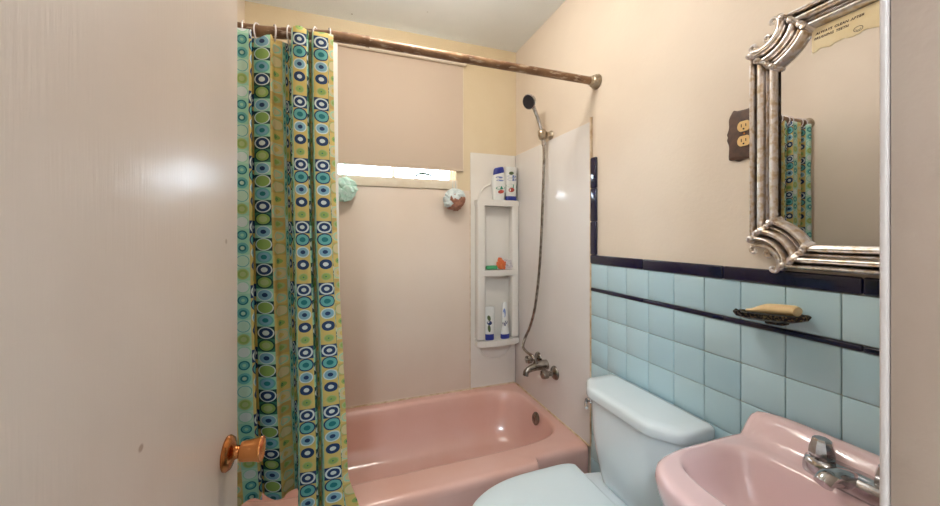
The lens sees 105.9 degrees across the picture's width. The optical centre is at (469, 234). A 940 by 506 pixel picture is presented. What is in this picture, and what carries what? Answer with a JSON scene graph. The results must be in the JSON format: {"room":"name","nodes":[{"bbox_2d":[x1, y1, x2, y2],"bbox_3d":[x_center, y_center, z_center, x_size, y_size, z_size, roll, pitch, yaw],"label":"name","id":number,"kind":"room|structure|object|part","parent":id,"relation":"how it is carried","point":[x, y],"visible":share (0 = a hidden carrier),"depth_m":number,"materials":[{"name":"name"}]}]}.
{"room":"bathroom","nodes":[
{"label":"bathroom","id":0,"kind":"room"},
{"bbox_2d":[237,0,244,22],"bbox_3d":[-0.871,0.055,0.847,0.128,2.530,2.068,0,0,-20],"label":"wall","id":1,"kind":"structure","parent":0,"point":[240,3],"depth_m":1.76,"materials":[{"name":"beige paint"}]},
{"bbox_2d":[237,22,601,89],"bbox_3d":[-0.160,-0.676,1.346,1.561,0.098,0.068,0,0,-20],"label":"curtain rod","id":2,"kind":"object","parent":1,"relation":"attached to","point":[594,81],"visible":0.62,"depth_m":1.34,"materials":[{"name":"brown metal"}]},
{"bbox_2d":[253,22,258,38],"bbox_3d":[-0.691,-0.657,1.157,0.005,0.064,0.054,0,0,-3],"label":"curtain ring","id":3,"kind":"object","parent":2,"relation":"hanging from","point":[254,22],"visible":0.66,"depth_m":1.13,"materials":[{"name":"plastic"}]},
{"bbox_2d":[273,24,276,41],"bbox_3d":[-0.647,-0.661,1.173,0.005,0.064,0.054,0,0,-40],"label":"curtain ring","id":4,"kind":"object","parent":2,"relation":"hanging from","point":[274,24],"visible":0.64,"depth_m":1.16,"materials":[{"name":"plastic"}]},
{"bbox_2d":[286,25,290,45],"bbox_3d":[-0.605,-0.666,1.188,0.005,0.064,0.054,0,0,-11],"label":"curtain ring","id":5,"kind":"object","parent":2,"relation":"hanging from","point":[289,43],"visible":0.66,"depth_m":1.17,"materials":[{"name":"plastic"}]},
{"bbox_2d":[237,25,358,505],"bbox_3d":[-0.642,0.182,1.186,0.531,1.726,0.132,0,0,-20],"label":"shower curtain","id":6,"kind":"object","parent":2,"relation":"hanging from","point":[291,383],"visible":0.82,"depth_m":1.17,"materials":[{"name":"fabric"}]},
{"bbox_2d":[245,1,515,382],"bbox_3d":[-0.450,0.055,2.158,1.803,2.530,0.120,0,0,-20],"label":"wall","id":7,"kind":"structure","parent":0,"point":[489,94],"depth_m":2.26,"materials":[{"name":"paint"}]},
{"bbox_2d":[338,167,456,189],"bbox_3d":[-0.490,-0.664,2.118,0.840,0.772,0.108,0,0,-20],"label":"window","id":8,"kind":"structure","parent":7,"relation":"in","point":[360,180],"depth_m":2.10,"materials":[{"name":"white glass"}]},
{"bbox_2d":[338,163,357,201],"bbox_3d":[-0.690,-0.286,1.948,0.148,0.221,0.092,0,0,-20],"label":"loofah","id":9,"kind":"object","parent":8,"relation":"hanging from","point":[348,188],"visible":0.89,"depth_m":1.92,"materials":[{"name":"green plastic"}]},
{"bbox_3d":[-0.483,-0.307,2.097,0.840,0.058,0.063,0,0,-20],"label":"sill","id":10,"kind":"part","parent":8,"relation":"part of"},
{"bbox_2d":[443,176,465,210],"bbox_3d":[-0.094,-0.251,2.154,0.147,0.220,0.097,0,0,-20],"label":"loofah","id":11,"kind":"object","parent":8,"relation":"hanging from","point":[454,199],"visible":1,"depth_m":2.12,"materials":[{"name":"white plastic"}]},
{"bbox_2d":[334,42,466,171],"bbox_3d":[-0.437,-0.738,2.073,0.870,0.690,0.047,0,0,-20],"label":"roller shade","id":12,"kind":"object","parent":7,"relation":"attached to","point":[396,109],"visible":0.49,"depth_m":2.09,"materials":[{"name":"beige fabric"}]},
{"bbox_2d":[339,186,513,408],"bbox_3d":[-0.438,0.351,2.092,1.542,1.262,0.014,0,0,-20],"label":"wall panel","id":13,"kind":"object","parent":7,"relation":"attached to","point":[405,256],"visible":0.63,"depth_m":2.10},
{"bbox_2d":[245,0,565,52],"bbox_3d":[-0.159,-1.250,0.296,2.900,0.080,3.864,0,0,-20],"label":"ceiling","id":14,"kind":"structure","parent":0,"point":[506,25],"depth_m":1.95,"materials":[{"name":"paint"}]},
{"bbox_2d":[516,0,879,472],"bbox_3d":[0.706,0.055,1.409,0.128,2.530,2.068,0,0,-20],"label":"wall","id":15,"kind":"structure","parent":0,"point":[674,73],"depth_m":1.19,"materials":[{"name":"beige paint"}]},
{"bbox_2d":[522,94,553,360],"bbox_3d":[0.351,-0.023,2.002,0.160,1.468,0.205,0,0,-20],"label":"shower","id":16,"kind":"object","parent":15,"relation":"attached to","point":[529,101],"visible":0.99,"depth_m":1.95,"materials":[{"name":"silver metal"}]},
{"bbox_3d":[0.367,-0.609,1.944,0.106,0.242,0.034,0,0,-20],"label":"handle","id":17,"kind":"part","parent":16,"relation":"part of","materials":[{"name":"silver metal"}]},
{"bbox_2d":[515,117,592,446],"bbox_3d":[0.428,0.221,1.997,0.017,1.522,0.774,0,0,-20],"label":"wall panel","id":18,"kind":"object","parent":15,"relation":"attached to","point":[560,331],"visible":0.97,"depth_m":1.86,"materials":[{"name":"white plastic"}]},
{"bbox_2d":[523,352,558,379],"bbox_3d":[0.359,0.732,1.962,0.149,0.097,0.244,0,0,-20],"label":"tub faucet","id":19,"kind":"object","parent":18,"relation":"attached to","point":[538,364],"visible":0.98,"depth_m":1.94,"materials":[{"name":"silver metal"}]},
{"bbox_3d":[0.347,0.720,2.048,0.052,0.047,0.047,0,0,-20],"label":"handle","id":20,"kind":"part","parent":19,"relation":"part of","materials":[{"name":"silver metal"}]},
{"bbox_3d":[0.359,0.739,1.963,0.149,0.075,0.054,0,0,-20],"label":"spout","id":21,"kind":"part","parent":19,"relation":"part of","materials":[{"name":"silver metal"}]},
{"bbox_3d":[0.404,0.743,1.888,0.052,0.047,0.047,0,0,-20],"label":"handle","id":22,"kind":"part","parent":19,"relation":"part of","materials":[{"name":"silver metal"}]},
{"bbox_2d":[590,157,596,254],"bbox_3d":[0.565,-0.130,1.620,0.013,0.444,0.040,0,0,-20],"label":"trim","id":23,"kind":"structure","parent":15,"relation":"attached to","point":[593,161],"depth_m":1.61,"materials":[{"name":"black tile"}]},
{"bbox_2d":[590,255,879,296],"bbox_3d":[0.756,0.114,1.083,0.013,0.039,1.179,0,0,-20],"label":"trim","id":24,"kind":"structure","parent":15,"relation":"attached to","point":[826,282],"depth_m":0.97,"materials":[{"name":"black tile"}]},
{"bbox_2d":[591,288,879,355],"bbox_3d":[0.757,0.252,1.083,0.012,0.014,1.179,0,0,-20],"label":"trim","id":25,"kind":"structure","parent":15,"relation":"attached to","point":[843,344],"depth_m":0.97,"materials":[{"name":"black tile"}]},
{"bbox_2d":[727,108,748,161],"bbox_3d":[0.782,-0.287,1.010,0.014,0.150,0.102,0,0,-20],"label":"wall outlet","id":26,"kind":"object","parent":15,"relation":"attached to","point":[738,133],"visible":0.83,"depth_m":1.02,"materials":[{"name":"brown wood"}]},
{"bbox_2d":[737,135,748,146],"bbox_3d":[0.778,-0.266,1.008,0.004,0.029,0.035,0,0,-20],"label":"receptacle","id":27,"kind":"object","parent":26,"relation":"attached to","point":[742,140],"depth_m":1.01,"materials":[{"name":"beige plastic"}]},
{"bbox_2d":[737,120,748,131],"bbox_3d":[0.778,-0.308,1.008,0.004,0.029,0.035,0,0,-20],"label":"receptacle","id":28,"kind":"object","parent":26,"relation":"attached to","point":[742,125],"depth_m":1.01,"materials":[{"name":"beige plastic"}]},
{"bbox_2d":[655,411,879,505],"bbox_3d":[0.651,0.652,0.700,0.451,0.383,0.418,0,0,-20],"label":"sink","id":29,"kind":"object","parent":15,"relation":"attached to","point":[759,465],"visible":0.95,"depth_m":0.82,"materials":[{"name":"pink ceramic"}]},
{"bbox_2d":[802,435,879,505],"bbox_3d":[0.753,0.484,0.715,0.123,0.080,0.162,0,0,-20],"label":"sink faucet","id":30,"kind":"object","parent":29,"relation":"on","point":[820,461],"visible":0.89,"depth_m":0.71,"materials":[{"name":"silver metal"}]},
{"bbox_3d":[0.768,0.467,0.775,0.043,0.046,0.043,0,0,-42],"label":"handle","id":31,"kind":"part","parent":30,"relation":"part of","materials":[{"name":"silver metal"}]},
{"bbox_3d":[0.743,0.497,0.714,0.104,0.054,0.040,0,0,-16],"label":"spout","id":32,"kind":"part","parent":30,"relation":"part of","materials":[{"name":"silver metal"}]},
{"bbox_3d":[0.803,0.467,0.677,0.043,0.046,0.043,0,0,3],"label":"handle","id":33,"kind":"part","parent":30,"relation":"part of","materials":[{"name":"silver metal"}]},
{"bbox_2d":[733,308,811,325],"bbox_3d":[0.770,0.213,0.914,0.085,0.044,0.172,0,0,-22],"label":"soap dish","id":34,"kind":"object","parent":15,"relation":"attached to","point":[772,319],"visible":0.94,"depth_m":0.90,"materials":[{"name":"black metal"}]},
{"bbox_2d":[745,304,802,316],"bbox_3d":[0.771,0.191,0.911,0.044,0.036,0.115,0,0,-20],"label":"soap bar","id":35,"kind":"object","parent":34,"relation":"in","point":[778,309],"visible":1,"depth_m":0.88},
{"bbox_2d":[745,0,879,274],"bbox_3d":[0.848,-0.235,0.770,0.050,0.676,0.465,0,0,-20],"label":"wall mirror","id":36,"kind":"object","parent":15,"relation":"attached to","point":[814,118],"visible":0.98,"depth_m":0.85,"materials":[{"name":"silver metal"}]},
{"bbox_2d":[781,0,879,246],"bbox_3d":[0.865,-0.235,0.776,0.012,0.537,0.312,0,0,-20],"label":"mirror glass","id":37,"kind":"object","parent":36,"relation":"attached to","point":[830,96],"depth_m":0.82,"materials":[{"name":"silver mirror"}]},
{"bbox_2d":[812,0,879,52],"bbox_3d":[0.848,-0.467,0.800,0.001,0.057,0.126,0,0,-20],"label":"paper note","id":38,"kind":"object","parent":36,"relation":"attached to","point":[854,23],"visible":1,"depth_m":0.80,"materials":[{"name":"brown paper"}]},
{"bbox_3d":[-0.152,1.360,0.277,2.900,0.080,3.824,0,0,-20],"label":"floor","id":39,"kind":"structure","parent":0,"visible":0},
{"bbox_2d":[241,383,587,505],"bbox_3d":[-0.298,1.150,1.720,1.548,0.340,0.790,0,0,-20],"label":"bathtub","id":40,"kind":"object","parent":39,"relation":"on","point":[448,449],"visible":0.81,"depth_m":1.96,"materials":[{"name":"pink ceramic"}]},
{"bbox_2d":[470,152,518,387],"bbox_3d":[0.163,0.229,2.267,0.314,1.497,0.088,0,0,-20],"label":"corner shelf unit","id":41,"kind":"object","parent":40,"relation":"on","point":[494,223],"visible":0.86,"depth_m":2.29,"materials":[{"name":"plastic"}]},
{"bbox_2d":[485,306,494,340],"bbox_3d":[0.124,0.561,2.246,0.066,0.209,0.030,0,0,-20],"label":"tube","id":42,"kind":"object","parent":41,"relation":"on","point":[489,310],"visible":0.99,"depth_m":2.23,"materials":[{"name":"white plastic"}]},
{"bbox_2d":[486,265,497,269],"bbox_3d":[0.137,0.210,2.259,0.073,0.024,0.038,0,0,-20],"label":"soap bar","id":43,"kind":"object","parent":41,"relation":"on","point":[491,267],"visible":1,"depth_m":2.24,"materials":[{"name":"green"}]},
{"bbox_3d":[0.175,0.684,2.266,0.288,0.036,0.079,0,0,-20],"label":"shelf","id":44,"kind":"part","parent":41,"relation":"part of","materials":[{"name":"plastic"}]},
{"bbox_3d":[0.173,-0.199,2.273,0.288,0.038,0.065,0,0,-20],"label":"shelf","id":45,"kind":"part","parent":41,"relation":"part of","materials":[{"name":"plastic"}]},
{"bbox_2d":[491,167,505,199],"bbox_3d":[0.184,-0.327,2.282,0.095,0.218,0.048,0,0,-20],"label":"shampoo bottle","id":46,"kind":"object","parent":41,"relation":"on","point":[498,183],"visible":0.95,"depth_m":2.26,"materials":[{"name":"white plastic"}]},
{"bbox_3d":[0.175,0.242,2.269,0.255,0.036,0.073,0,0,-20],"label":"shelf","id":47,"kind":"part","parent":41,"relation":"part of","materials":[{"name":"plastic"}]},
{"bbox_2d":[500,302,508,338],"bbox_3d":[0.224,0.550,2.282,0.058,0.232,0.035,0,0,-20],"label":"lotion bottle","id":48,"kind":"object","parent":41,"relation":"on","point":[504,334],"visible":1,"depth_m":2.27,"materials":[{"name":"white plastic"}]},
{"bbox_2d":[496,257,512,268],"bbox_3d":[0.225,0.188,2.286,0.122,0.084,0.054,0,0,-20],"label":"wrapper","id":49,"kind":"object","parent":41,"relation":"on","point":[501,264],"visible":0.97,"depth_m":2.27,"materials":[{"name":"orange plastic"}]},
{"bbox_2d":[505,167,516,200],"bbox_3d":[0.265,-0.326,2.299,0.080,0.216,0.041,0,0,-20],"label":"tube","id":50,"kind":"object","parent":41,"relation":"on","point":[510,172],"visible":0.94,"depth_m":2.28,"materials":[{"name":"white plastic"}]},
{"bbox_3d":[0.365,1.027,1.980,0.020,0.067,0.068,0,0,-20],"label":"overflow plate","id":51,"kind":"part","parent":40,"relation":"part of","materials":[{"name":"silver metal"}]},
{"bbox_2d":[473,374,714,505],"bbox_3d":[0.341,0.950,1.167,0.709,0.740,0.449,0,0,-20],"label":"toilet","id":52,"kind":"object","parent":39,"relation":"on","point":[634,428],"visible":0.91,"depth_m":1.20,"materials":[{"name":"white ceramic"}]},
{"bbox_3d":[0.231,0.890,1.141,0.484,0.022,0.354,0,0,-20],"label":"seat lid","id":53,"kind":"part","parent":52,"relation":"part of","materials":[{"name":"plastic"}]},
{"bbox_3d":[0.461,0.654,1.385,0.029,0.032,0.062,0,0,22],"label":"flush lever","id":54,"kind":"part","parent":52,"relation":"part of","materials":[{"name":"silver metal"}]},
{"bbox_3d":[0.336,1.127,1.179,0.675,0.386,0.344,0,0,-20],"label":"bowl","id":55,"kind":"part","parent":52,"relation":"part of","materials":[{"name":"white ceramic"}]},
{"bbox_3d":[0.589,0.779,1.256,0.178,0.321,0.421,0,0,-20],"label":"tank","id":56,"kind":"part","parent":52,"relation":"part of","materials":[{"name":"white ceramic"}]},
{"bbox_3d":[0.583,0.600,1.254,0.196,0.040,0.449,0,0,-20],"label":"tank lid","id":57,"kind":"part","parent":52,"relation":"part of","materials":[{"name":"white ceramic"}]},
{"bbox_3d":[0.245,0.055,0.211,1.563,2.530,0.120,0,0,-20],"label":"wall","id":58,"kind":"structure","parent":0,"visible":0},
{"bbox_2d":[0,0,265,505],"bbox_3d":[-0.361,0.294,0.393,0.093,2.028,0.629,0,0,-15],"label":"door","id":59,"kind":"structure","parent":58,"relation":"in","point":[118,118],"depth_m":0.37,"materials":[{"name":"paint"}]},
{"bbox_3d":[-0.404,0.395,0.650,0.042,0.045,0.045,0,0,-15],"label":"knob","id":60,"kind":"part","parent":59,"relation":"part of","materials":[{"name":"orange metal"}]},
{"bbox_2d":[880,0,890,505],"bbox_3d":[0.407,0.265,0.334,0.066,2.110,0.006,0,0,-20],"label":"trim","id":61,"kind":"structure","parent":58,"relation":"attached to","point":[885,5],"depth_m":0.32,"materials":[{"name":"paint"}]},
{"bbox_2d":[891,0,939,505],"bbox_3d":[0.047,0.270,0.140,0.814,2.100,0.129,0,0,-20],"label":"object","id":62,"kind":"structure","parent":58,"relation":"attached to","point":[915,24],"depth_m":0.31,"materials":[{"name":"paint"}]}
]}

